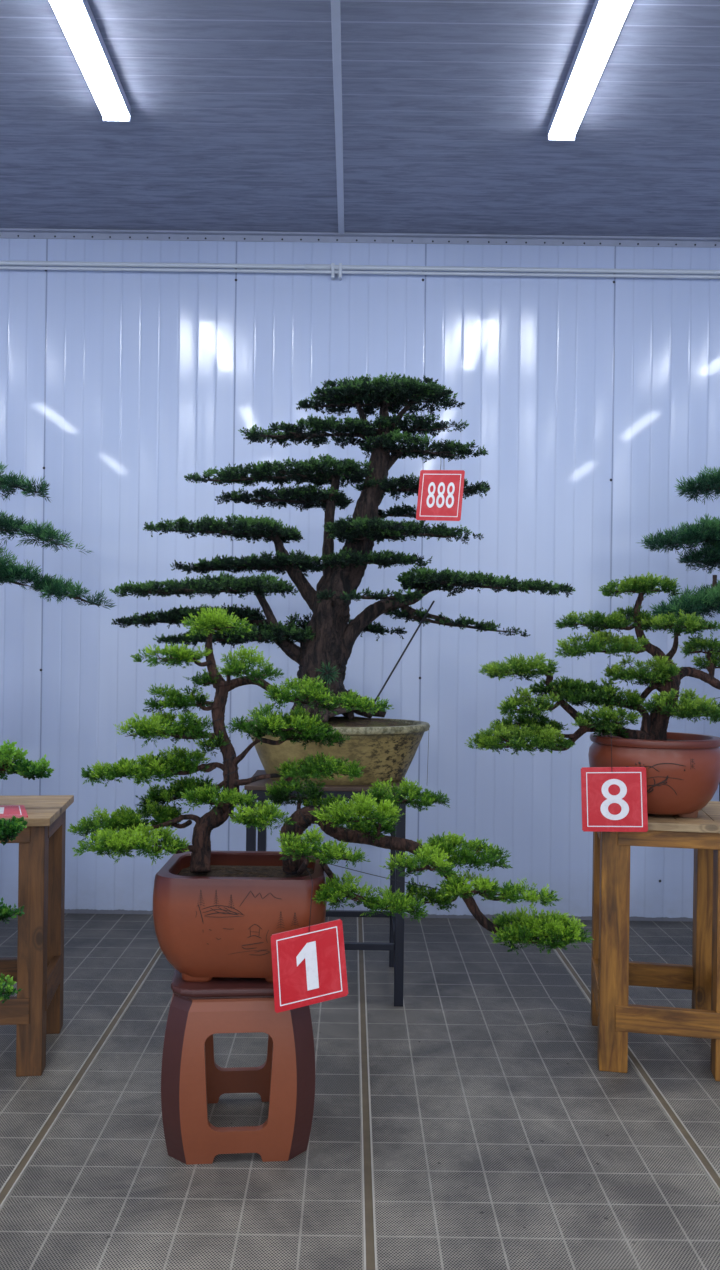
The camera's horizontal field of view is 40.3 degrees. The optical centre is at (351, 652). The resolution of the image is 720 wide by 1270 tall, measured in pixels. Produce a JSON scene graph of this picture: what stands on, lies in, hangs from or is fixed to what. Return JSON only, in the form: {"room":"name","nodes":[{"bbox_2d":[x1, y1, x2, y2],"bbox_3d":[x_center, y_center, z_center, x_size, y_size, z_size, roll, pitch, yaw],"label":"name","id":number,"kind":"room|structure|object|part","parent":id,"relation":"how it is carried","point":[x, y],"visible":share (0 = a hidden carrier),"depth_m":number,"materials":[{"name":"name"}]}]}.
{"room":"bonsai exhibition room","nodes":[
{"label":"bonsai exhibition room","id":0,"kind":"room"},
{"bbox_2d":[0,238,719,921],"bbox_3d":[0.006,-0.437,5.617,9.200,3.874,0.100,1,0,0],"label":"wall","id":1,"kind":"structure","parent":0,"point":[123,386],"depth_m":5.57,"materials":[{"name":"white metal"}]},
{"bbox_2d":[0,228,719,247],"bbox_3d":[0.036,-2.351,5.549,9.210,0.044,0.034,1,0,0],"label":"trim","id":2,"kind":"structure","parent":1,"relation":"attached to","point":[18,233],"depth_m":5.56,"materials":[{"name":"metal"}]},
{"bbox_2d":[0,261,719,279],"bbox_3d":[0.028,-2.155,5.543,9.000,0.082,0.047,1,0,0],"label":"pipe","id":3,"kind":"object","parent":1,"relation":"attached to","point":[331,268],"visible":1,"depth_m":5.53,"materials":[{"name":"white plastic"}]},
{"bbox_2d":[0,913,719,1269],"bbox_3d":[-0.019,1.492,1.484,9.200,0.016,8.167,1,0,0],"label":"floor","id":4,"kind":"structure","parent":0,"point":[500,1140],"depth_m":3.10,"materials":[{"name":"gray ceramic tile"},{"name":"light grout"}]},
{"bbox_2d":[0,795,73,1076],"bbox_3d":[-1.429,1.026,3.649,0.672,0.910,0.558,1,0,-7],"label":"wooden table","id":5,"kind":"object","parent":4,"relation":"on","point":[36,1011],"visible":0.98,"depth_m":3.44,"materials":[{"name":"brown wood"}]},
{"bbox_2d":[0,805,27,817],"bbox_3d":[-1.285,0.569,3.518,0.265,0.007,0.253,1,0,-11],"label":"number sign","id":6,"kind":"object","parent":5,"relation":"on","point":[6,811],"visible":1,"depth_m":3.51,"materials":[{"name":"red plastic"}]},
{"bbox_2d":[0,740,53,1003],"bbox_3d":[-1.368,0.723,3.431,0.607,0.822,0.618,1,0,0],"label":"bonsai","id":7,"kind":"object","parent":5,"relation":"on","point":[9,829],"visible":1,"depth_m":3.55,"materials":[{"name":"green plant"}]},
{"bbox_3d":[-1.134,1.044,3.480,0.088,0.882,0.088,1,0,-7],"label":"leg","id":8,"kind":"part","parent":5,"relation":"part of","materials":[{"name":"brown wood"}]},
{"bbox_3d":[-1.184,1.044,3.859,0.088,0.882,0.088,1,0,-7],"label":"leg","id":9,"kind":"part","parent":5,"relation":"part of","materials":[{"name":"brown wood"}]},
{"bbox_2d":[0,947,162,1209],"bbox_3d":[-0.955,1.484,1.478,0.032,0.008,8.157,1,0,0],"label":"trim","id":10,"kind":"structure","parent":4,"relation":"attached to","point":[18,1171],"depth_m":3.30,"materials":[{"name":"grey metal"}]},
{"bbox_2d":[161,969,314,1164],"bbox_3d":[-0.352,1.240,3.080,0.456,0.510,0.456,1,0,-5],"label":"stool","id":11,"kind":"object","parent":4,"relation":"on","point":[191,1078],"visible":0.92,"depth_m":2.87,"materials":[{"name":"brown ceramic"}]},
{"bbox_2d":[153,851,328,982],"bbox_3d":[-0.338,0.825,3.080,0.520,0.322,0.427,1,0,0],"label":"pot","id":12,"kind":"object","parent":11,"relation":"on","point":[219,915],"depth_m":2.88,"materials":[{"name":"ceramic"}]},
{"bbox_2d":[67,606,594,982],"bbox_3d":[-0.064,0.422,3.043,1.645,1.134,0.490,1,0,4],"label":"bonsai","id":13,"kind":"object","parent":11,"relation":"on","point":[216,913],"visible":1,"depth_m":2.98,"materials":[{"name":"plant"}]},
{"bbox_2d":[271,868,347,1012],"bbox_3d":[-0.121,0.831,2.849,0.224,0.399,0.122,1,0,0],"label":"number sign","id":14,"kind":"object","parent":13,"relation":"hanging from","point":[309,962],"visible":0.99,"depth_m":2.80,"materials":[{"name":"red plastic"}]},
{"bbox_3d":[-0.121,0.895,2.803,0.224,0.270,0.006,1,0,0],"label":"panel","id":15,"kind":"part","parent":14,"relation":"part of","materials":[{"name":"red plastic"}]},
{"bbox_3d":[-0.126,0.714,2.850,0.012,0.165,0.124,1,0,-10],"label":"cord","id":16,"kind":"part","parent":14,"relation":"part of","materials":[{"name":"black plastic"}]},
{"bbox_2d":[244,770,405,1005],"bbox_3d":[-0.115,1.034,4.444,0.698,0.930,0.570,1,0,0],"label":"metal stand","id":17,"kind":"object","parent":4,"relation":"on","point":[395,946],"visible":0.39,"depth_m":4.17,"materials":[{"name":"black metal"}]},
{"bbox_3d":[-0.434,1.059,4.184,0.040,0.870,0.040,1,0,0],"label":"leg","id":18,"kind":"part","parent":17,"relation":"part of","materials":[{"name":"black metal"}]},
{"bbox_3d":[-0.434,1.059,4.704,0.040,0.870,0.040,1,0,0],"label":"leg","id":19,"kind":"part","parent":17,"relation":"part of","materials":[{"name":"black metal"}]},
{"bbox_3d":[-0.109,0.608,4.444,0.678,0.042,0.560,1,0,0],"label":"frame","id":20,"kind":"part","parent":17,"relation":"part of","materials":[{"name":"black metal"}]},
{"bbox_2d":[109,371,574,784],"bbox_3d":[-0.052,-0.342,4.446,2.125,1.878,0.695,1,0,2],"label":"bonsai","id":21,"kind":"object","parent":17,"relation":"on","point":[387,748],"visible":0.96,"depth_m":4.37,"materials":[{"name":"plant"}]},
{"bbox_2d":[416,454,464,520],"bbox_3d":[0.379,-0.737,4.303,0.207,0.341,0.223,1,0,0],"label":"number sign","id":22,"kind":"object","parent":21,"relation":"hanging from","point":[440,492],"visible":1,"depth_m":4.20,"materials":[{"name":"red plastic"}]},
{"bbox_3d":[0.203,1.068,4.704,0.040,0.870,0.040,1,0,0],"label":"leg","id":23,"kind":"part","parent":17,"relation":"part of","materials":[{"name":"black metal"}]},
{"bbox_3d":[0.203,1.068,4.184,0.040,0.870,0.040,1,0,0],"label":"leg","id":24,"kind":"part","parent":17,"relation":"part of","materials":[{"name":"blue metal"}]},
{"bbox_2d":[357,917,376,1269],"bbox_3d":[0.045,1.497,1.478,0.032,0.008,8.157,1,0,0],"label":"trim","id":25,"kind":"structure","parent":4,"relation":"attached to","point":[369,1226],"depth_m":3.07,"materials":[{"name":"grey metal"}]},
{"bbox_2d":[554,946,719,1192],"bbox_3d":[1.045,1.510,1.478,0.032,0.008,8.157,1,0,0],"label":"trim","id":26,"kind":"structure","parent":4,"relation":"attached to","point":[705,1163],"depth_m":3.27,"materials":[{"name":"grey metal"}]},
{"bbox_2d":[591,801,719,1080],"bbox_3d":[1.210,1.061,3.773,0.533,0.910,0.613,1,0,11],"label":"wooden table","id":27,"kind":"object","parent":4,"relation":"on","point":[612,972],"visible":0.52,"depth_m":3.54,"materials":[{"name":"brown wood"}]},
{"bbox_2d":[464,572,719,817],"bbox_3d":[0.967,0.146,3.738,1.085,0.911,0.495,1,0,3],"label":"bonsai","id":28,"kind":"object","parent":27,"relation":"on","point":[683,769],"visible":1,"depth_m":3.64,"materials":[{"name":"plant"}]},
{"bbox_2d":[581,730,647,831],"bbox_3d":[0.930,0.457,3.573,0.240,0.353,0.214,1,0,0],"label":"number sign","id":29,"kind":"object","parent":28,"relation":"hanging from","point":[613,799],"visible":0.98,"depth_m":3.47,"materials":[{"name":"red plastic"}]},
{"bbox_3d":[0.939,0.351,3.573,0.006,0.141,0.218,1,0,11],"label":"cord","id":30,"kind":"part","parent":29,"relation":"part of","materials":[{"name":"black plastic"}]},
{"bbox_3d":[0.929,0.518,3.473,0.240,0.231,0.006,1,0,0],"label":"panel","id":31,"kind":"part","parent":29,"relation":"part of","materials":[{"name":"red plastic"}]},
{"bbox_3d":[1.038,1.073,4.015,0.100,0.882,0.100,1,0,11],"label":"leg","id":32,"kind":"part","parent":27,"relation":"part of","materials":[{"name":"brown wood"}]},
{"bbox_3d":[0.957,1.072,3.584,0.100,0.882,0.100,1,0,11],"label":"leg","id":33,"kind":"part","parent":27,"relation":"part of","materials":[{"name":"brown wood"}]},
{"bbox_2d":[588,732,719,817],"bbox_3d":[1.151,0.460,3.729,0.492,0.289,0.494,1,0,0],"label":"pot","id":34,"kind":"object","parent":27,"relation":"on","point":[683,769],"depth_m":3.53,"materials":[{"name":"brown ceramic"}]},
{"bbox_3d":[1.431,1.078,3.942,0.100,0.882,0.100,1,0,11],"label":"leg","id":35,"kind":"part","parent":27,"relation":"part of","materials":[{"name":"brown wood"}]},
{"bbox_3d":[1.351,1.077,3.511,0.100,0.882,0.100,1,0,11],"label":"leg","id":36,"kind":"part","parent":27,"relation":"part of","materials":[{"name":"brown wood"}]},
{"bbox_3d":[2.186,1.064,4.780,0.620,0.930,0.550,1,0,0],"label":"metal stand","id":37,"kind":"object","parent":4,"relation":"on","visible":0},
{"bbox_2d":[638,466,719,617],"bbox_3d":[2.113,-0.265,4.793,1.472,1.724,0.504,1,0,2],"label":"bonsai","id":38,"kind":"object","parent":37,"relation":"on","point":[707,599],"visible":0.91,"depth_m":4.74,"materials":[{"name":"green plant"}]},
{"bbox_3d":[-2.113,1.007,4.620,0.620,0.930,0.550,1,0,0],"label":"metal stand","id":39,"kind":"object","parent":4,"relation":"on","visible":0},
{"bbox_2d":[0,462,114,608],"bbox_3d":[-1.953,-0.315,4.599,1.670,1.718,0.488,1,0,1],"label":"bonsai","id":40,"kind":"object","parent":39,"relation":"on","point":[11,573],"visible":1,"depth_m":4.60,"materials":[{"name":"green plant"}]},
{"bbox_2d":[0,0,719,236],"bbox_3d":[0.032,-2.424,1.484,9.200,0.100,8.167,1,0,0],"label":"ceiling","id":41,"kind":"structure","parent":0,"point":[448,106],"depth_m":4.37,"materials":[{"name":"grey metal"}]},
{"bbox_2d":[49,0,130,121],"bbox_3d":[-1.026,-2.352,3.681,0.120,0.069,1.200,1,0,0],"label":"light","id":42,"kind":"object","parent":41,"relation":"attached to","point":[76,18],"visible":1,"depth_m":3.82,"materials":[{"name":"white plastic"}]},
{"bbox_2d":[331,0,343,233],"bbox_3d":[-0.060,-2.369,1.464,0.034,0.012,8.127,1,0,0],"label":"trim","id":43,"kind":"structure","parent":41,"relation":"attached to","point":[335,4],"depth_m":4.22,"materials":[{"name":"grey metal"}]},
{"bbox_2d":[548,0,632,140],"bbox_3d":[0.937,-2.326,3.791,0.120,0.069,1.200,1,0,0],"label":"light","id":44,"kind":"object","parent":41,"relation":"attached to","point":[606,18],"visible":1,"depth_m":3.84,"materials":[{"name":"white plastic"}]}
]}

